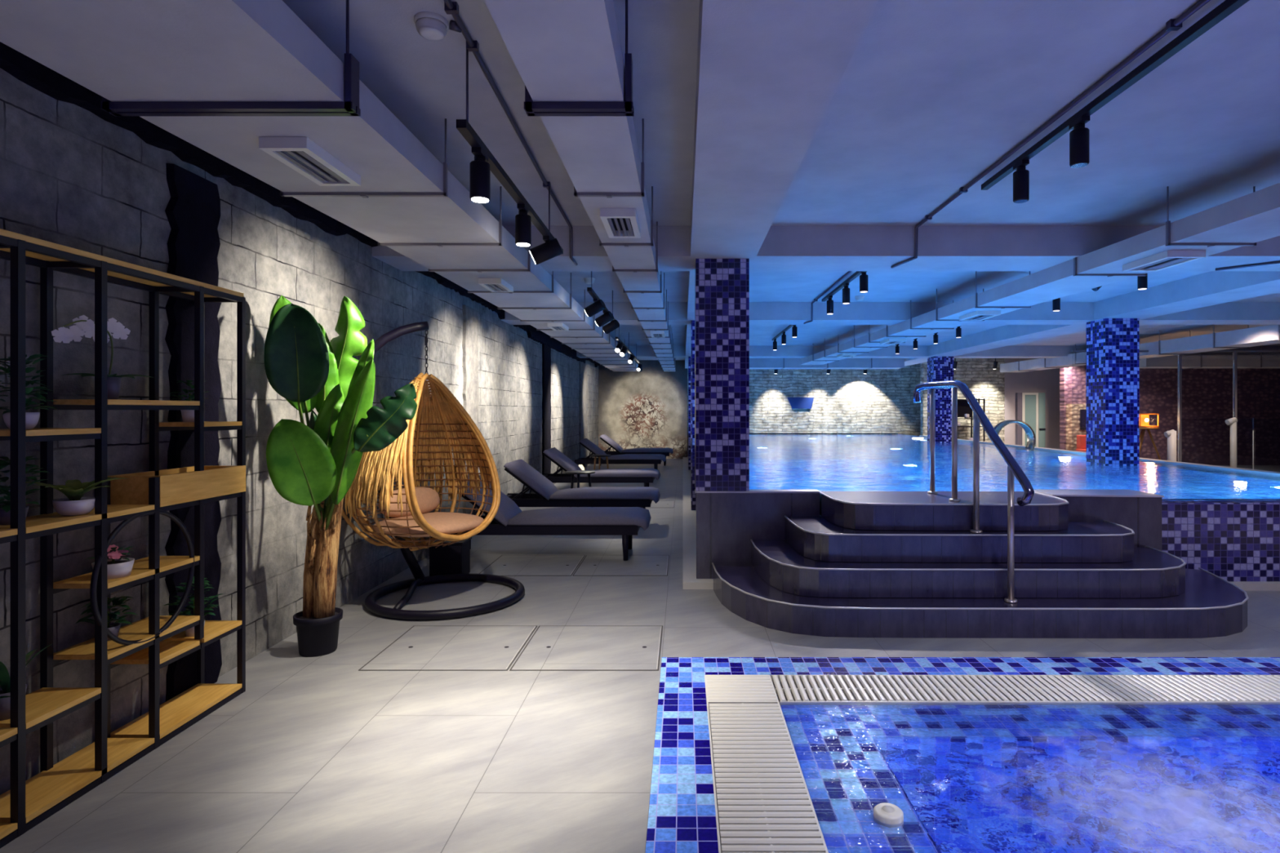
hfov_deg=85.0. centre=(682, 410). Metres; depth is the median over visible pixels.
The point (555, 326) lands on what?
air vent
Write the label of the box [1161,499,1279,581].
wall
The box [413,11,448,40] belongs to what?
smoke detector
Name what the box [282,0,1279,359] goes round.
ceiling
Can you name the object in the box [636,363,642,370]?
spotlight
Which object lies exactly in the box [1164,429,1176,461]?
post
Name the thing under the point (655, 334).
air vent
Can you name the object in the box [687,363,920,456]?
wall
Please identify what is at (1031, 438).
spout
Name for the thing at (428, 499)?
seat pad
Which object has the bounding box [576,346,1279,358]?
ceiling beam
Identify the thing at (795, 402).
wall plaque
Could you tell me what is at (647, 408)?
wall
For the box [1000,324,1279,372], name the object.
ventilation duct
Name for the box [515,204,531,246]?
spotlight
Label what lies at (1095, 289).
spotlight
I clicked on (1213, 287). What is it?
ceiling beam
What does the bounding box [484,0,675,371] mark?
ventilation duct
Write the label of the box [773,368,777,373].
spotlight
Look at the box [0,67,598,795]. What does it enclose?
wall
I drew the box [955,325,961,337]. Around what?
spotlight
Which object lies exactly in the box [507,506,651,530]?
seat cushion
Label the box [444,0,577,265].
conduit
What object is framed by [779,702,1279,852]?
water
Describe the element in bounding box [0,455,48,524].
potted plant
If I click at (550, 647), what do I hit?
floor hatch
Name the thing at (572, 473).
side table
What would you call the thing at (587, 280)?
smoke detector
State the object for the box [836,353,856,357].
air vent
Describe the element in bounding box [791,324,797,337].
spotlight
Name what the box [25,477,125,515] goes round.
potted plant
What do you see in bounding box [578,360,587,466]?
trim
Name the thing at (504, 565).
floor hatch
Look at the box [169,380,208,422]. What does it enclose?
potted plant
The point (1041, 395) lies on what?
door
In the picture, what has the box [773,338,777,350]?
spotlight
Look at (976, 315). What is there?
air vent
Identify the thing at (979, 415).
handrail
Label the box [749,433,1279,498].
pool water
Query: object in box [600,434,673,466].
sun lounger
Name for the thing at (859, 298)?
smoke detector
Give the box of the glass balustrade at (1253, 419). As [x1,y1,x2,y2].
[1253,418,1253,469]
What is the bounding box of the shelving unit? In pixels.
[0,228,245,848]
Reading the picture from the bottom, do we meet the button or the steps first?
the button
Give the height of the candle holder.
0.260 m
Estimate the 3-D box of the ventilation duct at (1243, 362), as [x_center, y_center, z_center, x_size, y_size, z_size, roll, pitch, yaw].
[12.450,-1.098,14.243,6.300,0.484,0.514,0,0,0]
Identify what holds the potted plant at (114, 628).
on the shelving unit
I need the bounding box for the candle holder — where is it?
[578,464,584,470]
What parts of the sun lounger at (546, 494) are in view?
frame, frame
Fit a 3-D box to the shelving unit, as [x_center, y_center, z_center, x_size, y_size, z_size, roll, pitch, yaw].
[-2.129,0.382,2.467,0.216,1.839,1.519,0,0,0]
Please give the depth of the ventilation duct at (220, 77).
2.29 m
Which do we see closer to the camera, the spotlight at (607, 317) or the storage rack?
the spotlight at (607, 317)
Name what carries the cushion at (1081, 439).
on the floor at (318, 754)
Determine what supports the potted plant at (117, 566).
on the shelving unit
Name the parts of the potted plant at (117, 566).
pot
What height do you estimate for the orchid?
0.311 m
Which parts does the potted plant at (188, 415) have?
pot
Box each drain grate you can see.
[704,675,828,852]
[771,675,1279,707]
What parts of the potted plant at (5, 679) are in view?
pot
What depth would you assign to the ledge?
2.44 m
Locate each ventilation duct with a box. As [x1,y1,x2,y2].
[0,0,639,371]
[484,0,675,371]
[749,358,904,369]
[800,182,1279,364]
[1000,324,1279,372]
[1139,345,1279,368]
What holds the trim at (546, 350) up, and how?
attached to the wall at (70, 176)
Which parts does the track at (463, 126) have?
rail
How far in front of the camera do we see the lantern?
12.60 m
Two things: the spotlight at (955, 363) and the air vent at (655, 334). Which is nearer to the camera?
the air vent at (655, 334)
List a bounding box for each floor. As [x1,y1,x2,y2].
[0,456,1279,852]
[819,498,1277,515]
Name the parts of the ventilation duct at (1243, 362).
casing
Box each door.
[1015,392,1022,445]
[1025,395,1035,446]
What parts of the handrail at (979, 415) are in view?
post, post, rail, post, post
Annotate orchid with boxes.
[51,315,154,399]
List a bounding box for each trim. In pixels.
[0,41,599,367]
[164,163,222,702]
[462,304,479,515]
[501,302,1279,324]
[542,343,551,475]
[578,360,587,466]
[919,435,1279,499]
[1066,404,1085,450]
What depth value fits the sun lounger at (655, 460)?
13.92 m
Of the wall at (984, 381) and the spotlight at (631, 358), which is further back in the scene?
the wall at (984, 381)
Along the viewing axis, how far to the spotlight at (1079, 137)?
3.04 m
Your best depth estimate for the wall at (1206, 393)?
16.50 m
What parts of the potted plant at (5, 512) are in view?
pot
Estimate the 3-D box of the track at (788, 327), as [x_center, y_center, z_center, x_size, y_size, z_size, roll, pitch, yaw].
[1.650,-1.290,11.450,0.036,0.030,2.700,0,0,0]
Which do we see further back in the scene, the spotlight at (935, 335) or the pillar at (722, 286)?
the spotlight at (935, 335)
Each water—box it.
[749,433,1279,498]
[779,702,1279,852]
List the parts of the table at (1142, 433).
leg, leg, leg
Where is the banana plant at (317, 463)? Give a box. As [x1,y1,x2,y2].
[263,295,417,657]
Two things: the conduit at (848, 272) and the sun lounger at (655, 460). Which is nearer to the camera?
the conduit at (848, 272)
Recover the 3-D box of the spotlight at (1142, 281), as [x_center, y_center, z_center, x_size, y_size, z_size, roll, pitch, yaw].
[4.150,-1.186,6.300,0.076,0.188,0.100,0,0,0]
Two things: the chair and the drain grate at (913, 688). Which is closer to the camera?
the drain grate at (913, 688)
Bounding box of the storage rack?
[957,398,985,441]
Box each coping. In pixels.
[694,489,819,493]
[1033,489,1164,497]
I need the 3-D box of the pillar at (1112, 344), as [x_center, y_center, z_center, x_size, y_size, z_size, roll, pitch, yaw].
[5.355,0.465,8.705,0.410,3.170,0.410,0,0,0]
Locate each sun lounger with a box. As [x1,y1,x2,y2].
[455,473,651,560]
[503,458,660,527]
[542,447,660,486]
[574,438,666,469]
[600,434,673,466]
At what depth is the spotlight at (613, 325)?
7.67 m
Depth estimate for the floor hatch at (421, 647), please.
3.80 m
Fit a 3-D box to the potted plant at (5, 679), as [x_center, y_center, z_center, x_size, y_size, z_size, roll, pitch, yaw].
[-2.113,0.853,2.196,0.179,0.223,0.197,0,0,39]
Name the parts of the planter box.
lid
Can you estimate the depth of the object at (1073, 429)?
16.44 m
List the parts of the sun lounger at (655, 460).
frame, frame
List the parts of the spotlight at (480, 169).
stem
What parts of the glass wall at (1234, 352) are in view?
rail, glass panel, post, glass panel, post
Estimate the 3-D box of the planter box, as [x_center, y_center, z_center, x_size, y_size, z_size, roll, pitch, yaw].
[-1.825,1.157,5.470,0.270,0.285,0.240,0,0,0]
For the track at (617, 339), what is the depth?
11.99 m
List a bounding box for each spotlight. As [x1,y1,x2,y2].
[470,146,490,202]
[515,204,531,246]
[528,235,563,264]
[584,298,605,316]
[595,310,613,327]
[602,319,619,333]
[614,341,623,352]
[619,346,626,356]
[627,354,634,363]
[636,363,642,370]
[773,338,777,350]
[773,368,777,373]
[781,332,786,344]
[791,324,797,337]
[826,295,833,314]
[842,283,849,304]
[859,271,868,293]
[895,343,899,354]
[913,337,917,349]
[933,332,937,343]
[953,361,957,368]
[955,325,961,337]
[992,361,997,368]
[1013,160,1029,203]
[1052,297,1060,311]
[1069,115,1089,168]
[1091,285,1102,291]
[1137,273,1147,289]
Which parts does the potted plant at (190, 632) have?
pot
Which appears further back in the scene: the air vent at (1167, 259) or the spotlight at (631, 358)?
the spotlight at (631, 358)
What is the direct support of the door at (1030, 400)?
attached to the door frame
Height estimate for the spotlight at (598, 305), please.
0.157 m
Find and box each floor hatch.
[358,625,537,671]
[479,555,585,576]
[509,625,662,671]
[572,555,669,576]
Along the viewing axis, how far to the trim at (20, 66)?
3.16 m
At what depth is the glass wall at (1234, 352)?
11.98 m
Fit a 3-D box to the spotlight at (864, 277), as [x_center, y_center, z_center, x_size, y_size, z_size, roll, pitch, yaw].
[1.650,-1.176,6.360,0.076,0.198,0.100,0,0,0]
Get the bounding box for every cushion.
[457,473,521,526]
[503,458,558,500]
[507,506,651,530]
[542,447,582,477]
[550,486,660,503]
[579,438,606,459]
[579,468,660,479]
[600,434,623,453]
[604,453,666,462]
[622,448,673,453]
[1075,435,1085,452]
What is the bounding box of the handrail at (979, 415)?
[913,380,1034,603]
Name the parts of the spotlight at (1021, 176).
stem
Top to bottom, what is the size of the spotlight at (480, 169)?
0.188 m
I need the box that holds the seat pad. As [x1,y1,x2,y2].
[373,487,483,537]
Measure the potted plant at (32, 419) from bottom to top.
0.240 m
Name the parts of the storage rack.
panel, frame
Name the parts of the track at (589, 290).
rail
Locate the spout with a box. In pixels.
[994,420,1035,450]
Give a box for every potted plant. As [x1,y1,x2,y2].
[0,354,56,429]
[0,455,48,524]
[0,644,51,720]
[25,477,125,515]
[75,595,137,641]
[84,544,134,579]
[163,576,223,636]
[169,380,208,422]
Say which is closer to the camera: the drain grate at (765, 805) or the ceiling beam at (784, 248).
the drain grate at (765, 805)
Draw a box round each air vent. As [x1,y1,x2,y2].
[258,137,360,186]
[478,278,513,292]
[547,323,568,330]
[600,208,640,238]
[649,330,665,337]
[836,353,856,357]
[880,337,906,344]
[959,311,1000,320]
[1122,250,1205,271]
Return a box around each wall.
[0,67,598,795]
[598,360,687,458]
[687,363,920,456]
[696,493,819,578]
[920,358,1059,448]
[1055,496,1161,551]
[1059,364,1279,465]
[1071,350,1279,462]
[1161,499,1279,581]
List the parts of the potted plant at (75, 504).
pot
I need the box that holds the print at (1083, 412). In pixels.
[1082,411,1085,427]
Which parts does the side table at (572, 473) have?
leg, leg, leg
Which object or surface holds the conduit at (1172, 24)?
attached to the ceiling
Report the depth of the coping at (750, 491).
5.16 m
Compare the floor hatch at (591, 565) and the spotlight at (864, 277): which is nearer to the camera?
the floor hatch at (591, 565)
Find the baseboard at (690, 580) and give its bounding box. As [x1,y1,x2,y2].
[683,457,1279,591]
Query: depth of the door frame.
17.95 m
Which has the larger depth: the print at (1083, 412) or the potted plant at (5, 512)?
the print at (1083, 412)
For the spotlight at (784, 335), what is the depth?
11.37 m
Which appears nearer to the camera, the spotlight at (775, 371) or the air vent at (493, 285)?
the air vent at (493, 285)
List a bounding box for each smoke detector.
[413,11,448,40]
[583,277,595,284]
[854,295,864,301]
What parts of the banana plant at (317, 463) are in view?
stem, stem, pot, stem, stem, stem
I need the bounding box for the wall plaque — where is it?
[786,397,813,408]
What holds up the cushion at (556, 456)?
on the sun lounger at (646, 476)
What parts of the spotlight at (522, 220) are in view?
stem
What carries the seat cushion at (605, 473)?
on the sun lounger at (646, 476)
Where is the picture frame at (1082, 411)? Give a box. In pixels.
[1080,408,1085,429]
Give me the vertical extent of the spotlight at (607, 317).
0.157 m
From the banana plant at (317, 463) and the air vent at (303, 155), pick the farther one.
the banana plant at (317, 463)
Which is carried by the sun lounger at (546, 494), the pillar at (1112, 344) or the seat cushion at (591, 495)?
the seat cushion at (591, 495)
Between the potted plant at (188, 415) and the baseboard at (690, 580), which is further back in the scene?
the baseboard at (690, 580)
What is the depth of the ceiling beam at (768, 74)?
2.53 m
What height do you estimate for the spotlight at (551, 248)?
0.156 m
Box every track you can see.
[456,48,563,253]
[586,271,614,319]
[615,327,641,364]
[771,324,792,340]
[822,271,861,302]
[981,0,1249,190]
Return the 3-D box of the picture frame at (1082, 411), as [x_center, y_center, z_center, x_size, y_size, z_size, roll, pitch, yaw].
[9.491,0.220,16.417,0.271,0.480,0.044,0,0,0]
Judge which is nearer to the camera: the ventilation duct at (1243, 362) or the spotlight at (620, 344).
the spotlight at (620, 344)
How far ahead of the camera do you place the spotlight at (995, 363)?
17.28 m
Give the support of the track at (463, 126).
hanging from the ceiling
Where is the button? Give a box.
[873,802,903,824]
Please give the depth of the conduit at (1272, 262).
5.35 m
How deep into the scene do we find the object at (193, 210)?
3.17 m
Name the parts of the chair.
chain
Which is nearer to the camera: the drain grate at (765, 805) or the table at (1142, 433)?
the drain grate at (765, 805)
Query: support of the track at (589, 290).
hanging from the ceiling
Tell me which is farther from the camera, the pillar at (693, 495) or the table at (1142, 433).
the table at (1142, 433)
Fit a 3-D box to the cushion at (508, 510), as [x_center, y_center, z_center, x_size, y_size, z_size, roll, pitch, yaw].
[-1.755,0.788,6.280,0.520,0.418,0.600,0,0,0]
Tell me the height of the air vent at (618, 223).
0.041 m
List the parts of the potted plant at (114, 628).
stem, pot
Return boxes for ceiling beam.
[372,226,1279,271]
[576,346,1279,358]
[684,0,878,368]
[904,271,1279,366]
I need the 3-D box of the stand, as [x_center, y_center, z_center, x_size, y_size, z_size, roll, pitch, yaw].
[-1.654,0.356,4.800,1.109,1.921,1.040,0,0,0]
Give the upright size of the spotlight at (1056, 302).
0.188 m
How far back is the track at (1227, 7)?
2.68 m
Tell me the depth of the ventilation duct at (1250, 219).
5.03 m
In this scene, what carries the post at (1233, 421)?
on the floor at (318, 754)
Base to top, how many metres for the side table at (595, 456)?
0.471 m
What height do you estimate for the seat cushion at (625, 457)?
0.125 m
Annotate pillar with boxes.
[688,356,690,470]
[690,320,696,510]
[694,258,749,491]
[927,356,953,442]
[1085,318,1139,465]
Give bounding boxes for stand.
[364,320,524,620]
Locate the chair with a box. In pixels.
[342,329,500,551]
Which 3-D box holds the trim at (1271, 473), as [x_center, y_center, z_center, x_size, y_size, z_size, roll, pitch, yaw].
[6.180,0.975,11.640,0.160,0.650,12.720,0,0,0]
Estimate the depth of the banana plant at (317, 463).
3.63 m
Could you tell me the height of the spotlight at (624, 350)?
0.159 m
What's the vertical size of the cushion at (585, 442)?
0.418 m
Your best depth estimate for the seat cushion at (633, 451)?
16.32 m
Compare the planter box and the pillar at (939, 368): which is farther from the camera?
the pillar at (939, 368)
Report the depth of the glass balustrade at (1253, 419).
10.00 m
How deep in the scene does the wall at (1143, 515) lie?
4.92 m
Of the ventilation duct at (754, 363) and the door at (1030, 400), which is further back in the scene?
the door at (1030, 400)
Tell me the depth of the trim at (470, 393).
7.33 m
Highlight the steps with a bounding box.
[711,490,1248,638]
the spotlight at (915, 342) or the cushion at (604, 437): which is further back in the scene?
the cushion at (604, 437)
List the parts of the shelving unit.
rail, board rail, board rail, board rail, board rail, board rail, board rail, board rail, rail, board rail, board rail, board rail, rail, board rail, rail, rail, board rail, board rail, board rail, rail, board rail, drawer, board rail, board rail, drawer rail, rail, board rail, board rail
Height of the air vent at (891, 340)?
0.041 m
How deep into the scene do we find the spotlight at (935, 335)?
11.42 m
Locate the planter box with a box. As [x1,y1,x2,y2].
[427,537,471,576]
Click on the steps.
(872, 564)
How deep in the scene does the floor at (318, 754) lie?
2.88 m
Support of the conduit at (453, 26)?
attached to the ceiling
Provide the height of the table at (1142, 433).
0.997 m
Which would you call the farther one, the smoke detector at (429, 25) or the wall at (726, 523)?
the wall at (726, 523)
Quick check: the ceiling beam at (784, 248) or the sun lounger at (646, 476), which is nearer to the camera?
the ceiling beam at (784, 248)
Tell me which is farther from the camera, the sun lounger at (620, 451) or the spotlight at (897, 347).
the sun lounger at (620, 451)
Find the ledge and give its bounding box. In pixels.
[781,709,828,851]
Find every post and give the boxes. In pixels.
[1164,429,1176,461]
[1225,417,1237,467]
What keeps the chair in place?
hanging from the stand
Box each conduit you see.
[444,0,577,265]
[448,20,462,32]
[804,271,852,324]
[890,0,1210,268]
[1215,260,1279,271]
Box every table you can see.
[564,470,595,488]
[590,454,611,470]
[1139,426,1160,459]
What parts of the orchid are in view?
flower stem, pot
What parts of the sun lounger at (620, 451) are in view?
frame, frame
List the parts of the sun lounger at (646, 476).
frame, frame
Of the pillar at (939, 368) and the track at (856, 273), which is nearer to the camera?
the track at (856, 273)
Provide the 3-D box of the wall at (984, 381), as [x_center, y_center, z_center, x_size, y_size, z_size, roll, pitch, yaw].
[8.075,-0.020,18.100,3.750,2.640,0.200,0,0,0]
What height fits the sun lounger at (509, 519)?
0.721 m
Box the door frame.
[1022,392,1038,447]
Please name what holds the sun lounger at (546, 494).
on the floor at (318, 754)
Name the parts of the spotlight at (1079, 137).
stem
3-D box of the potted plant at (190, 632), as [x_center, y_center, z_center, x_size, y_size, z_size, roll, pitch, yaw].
[-2.101,0.843,3.002,0.202,0.244,0.189,0,0,0]
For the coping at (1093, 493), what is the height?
0.012 m
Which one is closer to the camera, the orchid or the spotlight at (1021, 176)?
the orchid
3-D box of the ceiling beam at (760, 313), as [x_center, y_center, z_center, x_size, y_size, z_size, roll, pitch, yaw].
[6.770,-1.230,8.905,18.060,0.220,0.490,0,0,0]
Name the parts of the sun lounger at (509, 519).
frame, frame, leg, leg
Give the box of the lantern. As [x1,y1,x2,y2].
[1139,413,1159,426]
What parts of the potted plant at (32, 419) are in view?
pot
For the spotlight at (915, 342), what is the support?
attached to the mounting block
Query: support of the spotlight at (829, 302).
hanging from the track at (856, 273)
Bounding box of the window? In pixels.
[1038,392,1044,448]
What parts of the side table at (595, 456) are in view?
leg, leg, leg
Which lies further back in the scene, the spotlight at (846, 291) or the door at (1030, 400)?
the door at (1030, 400)
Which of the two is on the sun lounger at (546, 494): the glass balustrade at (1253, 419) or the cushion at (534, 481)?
the cushion at (534, 481)

